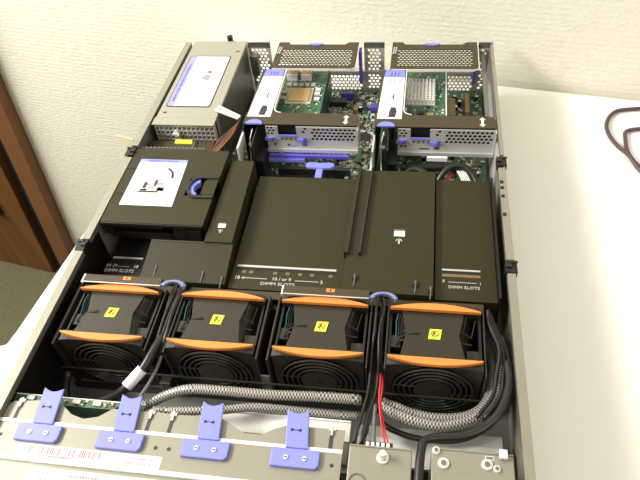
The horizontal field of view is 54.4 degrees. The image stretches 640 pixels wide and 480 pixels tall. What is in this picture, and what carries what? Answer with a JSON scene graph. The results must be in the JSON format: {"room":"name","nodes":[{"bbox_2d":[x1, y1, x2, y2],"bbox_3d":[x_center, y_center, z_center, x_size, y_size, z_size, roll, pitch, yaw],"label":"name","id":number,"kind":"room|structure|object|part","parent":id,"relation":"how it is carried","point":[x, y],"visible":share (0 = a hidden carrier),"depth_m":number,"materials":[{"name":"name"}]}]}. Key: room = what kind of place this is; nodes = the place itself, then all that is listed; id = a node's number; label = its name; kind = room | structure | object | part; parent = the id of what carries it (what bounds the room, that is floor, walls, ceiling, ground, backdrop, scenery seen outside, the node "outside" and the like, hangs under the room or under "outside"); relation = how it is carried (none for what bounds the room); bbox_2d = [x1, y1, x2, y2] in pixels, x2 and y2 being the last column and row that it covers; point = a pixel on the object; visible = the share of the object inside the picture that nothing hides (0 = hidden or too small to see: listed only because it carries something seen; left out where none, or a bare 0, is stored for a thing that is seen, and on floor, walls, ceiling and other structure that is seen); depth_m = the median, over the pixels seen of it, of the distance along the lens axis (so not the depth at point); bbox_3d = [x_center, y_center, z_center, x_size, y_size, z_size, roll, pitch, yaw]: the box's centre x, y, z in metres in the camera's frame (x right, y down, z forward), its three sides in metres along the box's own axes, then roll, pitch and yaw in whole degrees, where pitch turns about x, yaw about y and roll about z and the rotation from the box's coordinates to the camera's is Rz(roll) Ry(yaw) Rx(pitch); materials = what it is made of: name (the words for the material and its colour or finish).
{"room":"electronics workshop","nodes":[
{"label":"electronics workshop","id":0,"kind":"room"},
{"bbox_2d":[0,260,59,345],"bbox_3d":[-0.205,0.980,0.929,4.700,0.050,3.350,3,48,8],"label":"floor","id":1,"kind":"structure","parent":0,"point":[21,286],"depth_m":1.74,"materials":[{"name":"grey carpet"}]},
{"bbox_2d":[0,61,639,479],"bbox_3d":[0.373,0.561,0.702,1.615,0.759,1.351,11,49,15],"label":"table","id":2,"kind":"object","parent":1,"relation":"on","point":[574,197],"visible":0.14,"depth_m":0.68,"materials":[{"name":"white laminate"}]},
{"bbox_2d":[0,37,535,479],"bbox_3d":[-0.024,0.000,0.684,0.447,0.088,0.709,3,48,8],"label":"chassis","id":3,"kind":"object","parent":2,"relation":"on","point":[38,366],"visible":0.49,"depth_m":0.61,"materials":[{"name":"grey metal"}]},
{"bbox_2d":[13,393,146,417],"bbox_3d":[-0.192,0.148,0.543,0.152,0.023,0.008,3,48,8],"label":"circuit board","id":4,"kind":"object","parent":3,"relation":"in","point":[79,407],"visible":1,"depth_m":0.54,"materials":[{"name":"green plastic"}]},
{"bbox_2d":[61,370,120,401],"bbox_3d":[-0.216,0.151,0.583,0.078,0.026,0.029,20,52,23],"label":"cable","id":5,"kind":"object","parent":3,"relation":"on","point":[66,381],"visible":0.28,"depth_m":0.59,"materials":[{"name":"black plastic"}]},
{"bbox_2d":[93,332,163,400],"bbox_3d":[-0.182,0.130,0.571,0.107,0.050,0.040,-23,49,-15],"label":"cable","id":6,"kind":"object","parent":3,"relation":"in","point":[139,372],"visible":0.75,"depth_m":0.56,"materials":[{"name":"black plastic"}]},
{"bbox_2d":[0,387,344,479],"bbox_3d":[-0.130,0.183,0.476,0.289,0.008,0.134,3,48,8],"label":"bay","id":7,"kind":"object","parent":3,"relation":"on","point":[41,439],"visible":1,"depth_m":0.49,"materials":[{"name":"beige metal"}]},
{"bbox_2d":[140,139,215,194],"bbox_3d":[-0.174,-0.096,0.794,0.088,0.078,0.040,3,48,8],"label":"board","id":8,"kind":"object","parent":3,"relation":"in","point":[178,144],"visible":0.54,"depth_m":0.78,"materials":[{"name":"black plastic"}]},
{"bbox_2d":[212,118,240,150],"bbox_3d":[-0.119,-0.126,0.780,0.016,0.016,0.078,21,53,23],"label":"wire loom","id":9,"kind":"object","parent":8,"relation":"attached to","point":[221,142],"visible":0.79,"depth_m":0.78,"materials":[{"name":"brown"}]},
{"bbox_2d":[151,35,255,158],"bbox_3d":[-0.156,-0.195,0.878,0.082,0.086,0.220,3,48,8],"label":"supplies","id":10,"kind":"object","parent":3,"relation":"in","point":[213,74],"visible":0.88,"depth_m":0.84,"materials":[{"name":"metal"}]},
{"bbox_2d":[154,121,222,150],"bbox_3d":[-0.168,-0.122,0.816,0.079,0.080,0.014,3,48,8],"label":"grille","id":11,"kind":"object","parent":10,"relation":"attached to","point":[203,131],"depth_m":0.79,"materials":[{"name":"silver metal"}]},
{"bbox_3d":[-0.163,-0.218,0.847,0.060,0.001,0.123,3,48,8],"label":"label plate","id":12,"kind":"part","parent":10,"relation":"part of","materials":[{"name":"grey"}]},
{"bbox_2d":[214,105,240,119],"bbox_3d":[-0.116,-0.162,0.788,0.036,0.005,0.011,21,53,23],"label":"connector","id":13,"kind":"object","parent":10,"relation":"attached to","point":[219,109],"visible":1,"depth_m":0.79,"materials":[{"name":"white plastic"}]},
{"bbox_3d":[-0.133,-0.294,0.921,0.012,0.016,0.012,3,48,8],"label":"knob","id":14,"kind":"part","parent":10,"relation":"part of","materials":[{"name":"black plastic"}]},
{"bbox_3d":[-0.115,-0.193,0.877,0.001,0.080,0.175,3,48,8],"label":"panel","id":15,"kind":"part","parent":10,"relation":"part of","materials":[{"name":"grey metal"}]},
{"bbox_2d":[141,384,361,410],"bbox_3d":[-0.065,0.137,0.545,0.203,0.017,0.024,-3,47,4],"label":"cable","id":16,"kind":"object","parent":3,"relation":"in","point":[205,389],"visible":0.96,"depth_m":0.54,"materials":[{"name":"grey fabric"}]},
{"bbox_2d":[152,403,357,420],"bbox_3d":[-0.056,0.149,0.535,0.176,0.025,0.011,-2,47,4],"label":"cable","id":17,"kind":"object","parent":3,"relation":"in","point":[246,407],"visible":0.86,"depth_m":0.53,"materials":[{"name":"grey fabric"}]},
{"bbox_2d":[51,274,486,413],"bbox_3d":[-0.047,0.099,0.597,0.397,0.082,0.094,3,48,8],"label":"cage","id":18,"kind":"object","parent":3,"relation":"in","point":[269,330],"visible":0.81,"depth_m":0.59,"materials":[{"name":"black plastic"}]},
{"bbox_2d":[58,284,164,384],"bbox_3d":[-0.197,0.094,0.619,0.082,0.078,0.068,3,48,8],"label":"fan","id":19,"kind":"object","parent":18,"relation":"in","point":[110,327],"visible":0.86,"depth_m":0.60,"materials":[{"name":"black plastic"}]},
{"bbox_3d":[-0.203,0.090,0.573,0.081,0.004,0.007,3,48,8],"label":"orange handle","id":20,"kind":"part","parent":19,"relation":"part of","materials":[{"name":"orange plastic"}]},
{"bbox_3d":[-0.196,0.048,0.611,0.081,0.004,0.007,3,48,8],"label":"orange handle","id":21,"kind":"part","parent":19,"relation":"part of","materials":[{"name":"orange plastic"}]},
{"bbox_3d":[-0.195,0.040,0.614,0.082,0.003,0.010,3,48,8],"label":"release lever","id":22,"kind":"part","parent":18,"relation":"part of","materials":[{"name":"brown paint"}]},
{"bbox_2d":[138,355,162,396],"bbox_3d":[-0.153,0.126,0.554,0.004,0.007,0.053,11,49,16],"label":"cable","id":23,"kind":"object","parent":18,"relation":"attached to","point":[142,393],"visible":0.69,"depth_m":0.56,"materials":[{"name":"grey plastic"}]},
{"bbox_2d":[156,283,189,357],"bbox_3d":[-0.143,0.075,0.599,0.014,0.022,0.086,3,48,8],"label":"cable bundle","id":24,"kind":"object","parent":18,"relation":"on","point":[166,327],"visible":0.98,"depth_m":0.59,"materials":[{"name":"black"}]},
{"bbox_2d":[165,290,267,388],"bbox_3d":[-0.093,0.099,0.604,0.082,0.078,0.068,3,48,8],"label":"fan","id":25,"kind":"object","parent":18,"relation":"in","point":[216,334],"visible":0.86,"depth_m":0.58,"materials":[{"name":"black plastic"}]},
{"bbox_3d":[-0.100,0.095,0.557,0.081,0.004,0.007,3,48,8],"label":"orange handle","id":26,"kind":"part","parent":25,"relation":"part of","materials":[{"name":"orange plastic"}]},
{"bbox_3d":[-0.092,0.052,0.596,0.081,0.004,0.007,3,48,8],"label":"orange handle","id":27,"kind":"part","parent":25,"relation":"part of","materials":[{"name":"orange plastic"}]},
{"bbox_2d":[271,296,369,401],"bbox_3d":[0.004,0.104,0.589,0.082,0.078,0.068,3,48,8],"label":"fan","id":28,"kind":"object","parent":18,"relation":"in","point":[320,341],"visible":0.85,"depth_m":0.57,"materials":[{"name":"black plastic"}]},
{"bbox_3d":[-0.003,0.099,0.543,0.081,0.004,0.007,3,48,8],"label":"orange handle","id":29,"kind":"part","parent":28,"relation":"part of","materials":[{"name":"orange plastic"}]},
{"bbox_3d":[0.005,0.057,0.581,0.081,0.004,0.007,3,48,8],"label":"orange handle","id":30,"kind":"part","parent":28,"relation":"part of","materials":[{"name":"orange plastic"}]},
{"bbox_3d":[0.005,0.050,0.584,0.083,0.003,0.010,3,48,8],"label":"release lever","id":31,"kind":"part","parent":18,"relation":"part of","materials":[{"name":"brown paint"}]},
{"bbox_2d":[352,297,386,444],"bbox_3d":[0.046,0.111,0.546,0.014,0.021,0.155,5,48,11],"label":"cable bundle","id":32,"kind":"object","parent":18,"relation":"on","point":[379,348],"visible":0.96,"depth_m":0.54,"materials":[{"name":"black"}]},
{"bbox_2d":[363,373,392,447],"bbox_3d":[0.050,0.142,0.513,0.023,0.014,0.068,3,48,8],"label":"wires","id":33,"kind":"object","parent":32,"relation":"on","point":[372,442],"visible":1,"depth_m":0.51,"materials":[{"name":"red"}]},
{"bbox_2d":[386,303,483,411],"bbox_3d":[0.104,0.108,0.574,0.082,0.078,0.068,3,48,8],"label":"fan","id":34,"kind":"object","parent":18,"relation":"in","point":[436,349],"visible":0.99,"depth_m":0.55,"materials":[{"name":"black plastic"}]},
{"bbox_3d":[0.097,0.104,0.528,0.081,0.004,0.007,3,48,8],"label":"orange handle","id":35,"kind":"part","parent":34,"relation":"part of","materials":[{"name":"orange plastic"}]},
{"bbox_3d":[0.105,0.062,0.566,0.081,0.004,0.007,3,48,8],"label":"orange handle","id":36,"kind":"part","parent":34,"relation":"part of","materials":[{"name":"orange plastic"}]},
{"bbox_3d":[0.059,-0.251,0.894,0.004,0.050,0.014,3,48,8],"label":"blue retaining lever","id":37,"kind":"part","parent":3,"relation":"part of","materials":[{"name":"blue plastic"}]},
{"bbox_2d":[231,90,496,335],"bbox_3d":[0.038,-0.079,0.776,0.337,0.036,0.424,3,48,8],"label":"motherboard","id":38,"kind":"object","parent":3,"relation":"in","point":[361,103],"depth_m":0.83,"materials":[{"name":"green circuit board"},{"name":"black plastic"}]},
{"bbox_2d":[236,42,359,185],"bbox_3d":[-0.012,-0.173,0.837,0.144,0.074,0.233,3,48,8],"label":"frame","id":39,"kind":"object","parent":38,"relation":"on","point":[266,130],"visible":0.98,"depth_m":0.78,"materials":[{"name":"brown paint"}]},
{"bbox_3d":[-0.088,-0.142,0.818,0.002,0.071,0.142,3,48,8],"label":"plate","id":40,"kind":"part","parent":39,"relation":"part of","materials":[{"name":"black plastic"}]},
{"bbox_3d":[-0.069,-0.194,0.814,0.030,0.001,0.107,3,48,8],"label":"label plate","id":41,"kind":"part","parent":39,"relation":"part of","materials":[{"name":"white paper"}]},
{"bbox_2d":[99,161,501,322],"bbox_3d":[-0.023,-0.006,0.679,0.415,0.049,0.183,3,48,8],"label":"air baffle","id":42,"kind":"object","parent":38,"relation":"on","point":[406,237],"visible":0.98,"depth_m":0.65,"materials":[{"name":"black plastic"}]},
{"bbox_3d":[-0.204,0.028,0.689,0.054,0.016,0.084,3,48,8],"label":"deep panel","id":43,"kind":"part","parent":42,"relation":"part of","materials":[{"name":"black plastic"}]},
{"bbox_2d":[100,149,231,241],"bbox_3d":[-0.172,-0.051,0.716,0.116,0.038,0.124,3,48,8],"label":"duct cover","id":44,"kind":"object","parent":42,"relation":"on","point":[150,200],"visible":0.96,"depth_m":0.69,"materials":[{"name":"black plastic"}]},
{"bbox_3d":[-0.136,0.030,0.649,0.090,0.032,0.048,3,48,8],"label":"panel","id":45,"kind":"part","parent":42,"relation":"part of","materials":[{"name":"black plastic"}]},
{"bbox_3d":[-0.024,-0.004,0.680,0.116,0.020,0.169,3,48,8],"label":"panel","id":46,"kind":"part","parent":42,"relation":"part of","materials":[{"name":"black plastic"}]},
{"bbox_3d":[0.075,-0.005,0.663,0.090,0.035,0.177,3,48,8],"label":"ridge panel","id":47,"kind":"part","parent":42,"relation":"part of","materials":[{"name":"black plastic"}]},
{"bbox_3d":[0.151,0.006,0.657,0.059,0.030,0.171,3,48,8],"label":"panel","id":48,"kind":"part","parent":42,"relation":"part of","materials":[{"name":"black plastic"}]},
{"bbox_2d":[269,174,332,178],"bbox_3d":[-0.024,-0.060,0.774,0.084,0.020,0.040,3,48,8],"label":"sink","id":49,"kind":"object","parent":38,"relation":"in","point":[269,174],"depth_m":0.78,"materials":[{"name":"black metal"}]},
{"bbox_2d":[276,70,331,112],"bbox_3d":[-0.026,-0.189,0.860,0.069,0.040,0.120,3,48,8],"label":"card","id":50,"kind":"object","parent":38,"relation":"on","point":[306,91],"visible":0.8,"depth_m":0.85,"materials":[{"name":"green circuit board"},{"name":"gold"},{"name":"grey metal"}]},
{"bbox_3d":[-0.001,-0.078,0.766,0.008,0.012,0.017,3,48,8],"label":"stem","id":51,"kind":"part","parent":38,"relation":"part of","materials":[{"name":"blue plastic"}]},
{"bbox_3d":[0.000,-0.082,0.768,0.036,0.014,0.027,3,48,8],"label":"blue pull handle","id":52,"kind":"part","parent":38,"relation":"part of","materials":[{"name":"blue plastic"}]},
{"bbox_2d":[404,166,427,171],"bbox_3d":[0.110,-0.071,0.743,0.049,0.027,0.029,3,48,8],"label":"cable","id":53,"kind":"object","parent":38,"relation":"on","point":[411,168],"visible":0.26,"depth_m":0.74,"materials":[{"name":"black plastic"}]},
{"bbox_2d":[404,71,447,114],"bbox_3d":[0.135,-0.182,0.836,0.070,0.041,0.120,3,48,8],"label":"card","id":54,"kind":"object","parent":38,"relation":"on","point":[426,93],"visible":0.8,"depth_m":0.82,"materials":[{"name":"green circuit board"},{"name":"bright steel"},{"name":"white plastic"}]},
{"bbox_2d":[406,79,434,105],"bbox_3d":[0.135,-0.198,0.829,0.038,0.009,0.053,3,48,8],"label":"sink","id":55,"kind":"object","parent":54,"relation":"in","point":[419,92],"depth_m":0.82,"materials":[{"name":"silver metal"}]},
{"bbox_2d":[371,42,496,170],"bbox_3d":[0.149,-0.166,0.813,0.144,0.074,0.233,3,48,8],"label":"frame","id":56,"kind":"object","parent":38,"relation":"on","point":[418,135],"visible":1,"depth_m":0.76,"materials":[{"name":"brown paint"}]},
{"bbox_3d":[0.073,-0.134,0.794,0.002,0.071,0.142,3,48,8],"label":"plate","id":57,"kind":"part","parent":56,"relation":"part of","materials":[{"name":"silver metal"}]},
{"bbox_3d":[0.091,-0.186,0.790,0.030,0.001,0.107,3,48,8],"label":"label plate","id":58,"kind":"part","parent":56,"relation":"part of","materials":[{"name":"white paper"}]},
{"bbox_2d":[401,163,476,175],"bbox_3d":[0.145,-0.085,0.759,0.091,0.018,0.015,3,48,8],"label":"cable","id":59,"kind":"object","parent":38,"relation":"on","point":[428,166],"visible":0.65,"depth_m":0.76,"materials":[{"name":"black plastic"}]},
{"bbox_2d":[435,162,478,187],"bbox_3d":[0.164,-0.069,0.736,0.060,0.032,0.037,11,49,15],"label":"cable","id":60,"kind":"object","parent":38,"relation":"on","point":[456,165],"visible":0.61,"depth_m":0.73,"materials":[{"name":"black plastic"}]},
{"bbox_2d":[427,156,447,161],"bbox_3d":[0.139,-0.096,0.739,0.024,0.006,0.003,3,48,8],"label":"label","id":61,"kind":"object","parent":60,"relation":"attached to","point":[429,158],"visible":1,"depth_m":0.74,"materials":[{"name":"white paper"}]},
{"bbox_2d":[457,170,469,180],"bbox_3d":[0.172,-0.068,0.732,0.010,0.014,0.035,-16,48,-8],"label":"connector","id":62,"kind":"object","parent":38,"relation":"on","point":[460,172],"visible":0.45,"depth_m":0.73,"materials":[{"name":"white plastic"}]},
{"bbox_3d":[0.068,-0.249,0.906,0.344,0.084,0.004,3,48,8],"label":"panel","id":63,"kind":"part","parent":3,"relation":"part of","materials":[{"name":"metal"}]},
{"bbox_2d":[346,444,411,479],"bbox_3d":[0.042,0.224,0.469,0.048,0.087,0.111,3,48,8],"label":"bay","id":64,"kind":"object","parent":3,"relation":"in","point":[365,462],"visible":1,"depth_m":0.47,"materials":[{"name":"beige metal"}]},
{"bbox_3d":[0.047,0.162,0.470,0.005,0.007,0.005,3,48,8],"label":"thumbscrew post","id":65,"kind":"part","parent":64,"relation":"part of","materials":[{"name":"white plastic"}]},
{"bbox_2d":[382,344,496,419],"bbox_3d":[0.122,0.139,0.552,0.131,0.031,0.060,-27,50,-18],"label":"cable","id":66,"kind":"object","parent":3,"relation":"in","point":[491,358],"visible":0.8,"depth_m":0.53,"materials":[{"name":"grey fabric"}]},
{"bbox_2d":[380,404,498,443],"bbox_3d":[0.115,0.153,0.531,0.123,0.007,0.043,-18,48,-10],"label":"cable","id":67,"kind":"object","parent":3,"relation":"in","point":[388,427],"visible":0.34,"depth_m":0.52,"materials":[{"name":"black plastic"}]},
{"bbox_2d":[382,330,506,431],"bbox_3d":[0.125,0.131,0.542,0.146,0.025,0.062,-31,52,-21],"label":"cable","id":68,"kind":"object","parent":3,"relation":"in","point":[468,420],"visible":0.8,"depth_m":0.51,"materials":[{"name":"grey fabric"}]},
{"bbox_2d":[414,359,513,479],"bbox_3d":[0.105,0.154,0.483,0.043,0.016,0.178,27,55,27],"label":"cable","id":69,"kind":"object","parent":3,"relation":"in","point":[504,402],"visible":1,"depth_m":0.48,"materials":[{"name":"black plastic"}]},
{"bbox_2d":[428,446,514,479],"bbox_3d":[0.111,0.226,0.462,0.061,0.082,0.116,3,48,8],"label":"bay","id":70,"kind":"object","parent":3,"relation":"in","point":[445,464],"visible":1,"depth_m":0.47,"materials":[{"name":"beige metal"}]},
{"bbox_3d":[0.217,-0.243,0.870,0.004,0.050,0.014,3,48,8],"label":"blue retaining lever","id":71,"kind":"part","parent":3,"relation":"part of","materials":[{"name":"blue plastic"}]},
{"bbox_2d":[475,309,501,418],"bbox_3d":[0.147,0.105,0.534,0.017,0.009,0.107,8,49,13],"label":"cable","id":72,"kind":"object","parent":3,"relation":"in","point":[499,351],"visible":1,"depth_m":0.53,"materials":[{"name":"black plastic"}]},
{"bbox_2d":[482,312,505,419],"bbox_3d":[0.151,0.106,0.535,0.017,0.008,0.107,6,48,12],"label":"cable","id":73,"kind":"object","parent":3,"relation":"in","point":[495,404],"visible":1,"depth_m":0.52,"materials":[{"name":"black plastic"}]},
{"bbox_2d":[492,314,509,358],"bbox_3d":[0.155,0.107,0.536,0.018,0.007,0.106,5,48,10],"label":"cable","id":74,"kind":"object","parent":3,"relation":"in","point":[494,323],"visible":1,"depth_m":0.55,"materials":[{"name":"black plastic"}]},
{"bbox_2d":[604,107,639,172],"bbox_3d":[0.451,-0.126,0.805,0.167,0.009,0.206,22,53,24],"label":"cable","id":75,"kind":"object","parent":2,"relation":"on","point":[625,150],"visible":1,"depth_m":0.82,"materials":[{"name":"grey rubber"}]},
{"bbox_2d":[0,0,639,245],"bbox_3d":[-0.107,-0.727,0.648,4.676,2.660,0.100,11,49,15],"label":"wall","id":76,"kind":"structure","parent":0,"point":[77,75],"depth_m":1.04,"materials":[{"name":"beige paint"}]},
{"bbox_2d":[0,74,74,271],"bbox_3d":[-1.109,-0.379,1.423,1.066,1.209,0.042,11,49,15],"label":"door","id":77,"kind":"structure","parent":76,"relation":"in","point":[34,233],"depth_m":1.57,"materials":[{"name":"brown wood"}]},
{"bbox_2d":[116,135,132,148],"bbox_3d":[-0.405,-0.198,1.313,0.038,0.050,0.001,11,49,15],"label":"tape","id":78,"kind":"object","parent":76,"relation":"attached to","point":[127,142],"visible":0.57,"depth_m":1.30,"materials":[{"name":"beige"}]}
]}

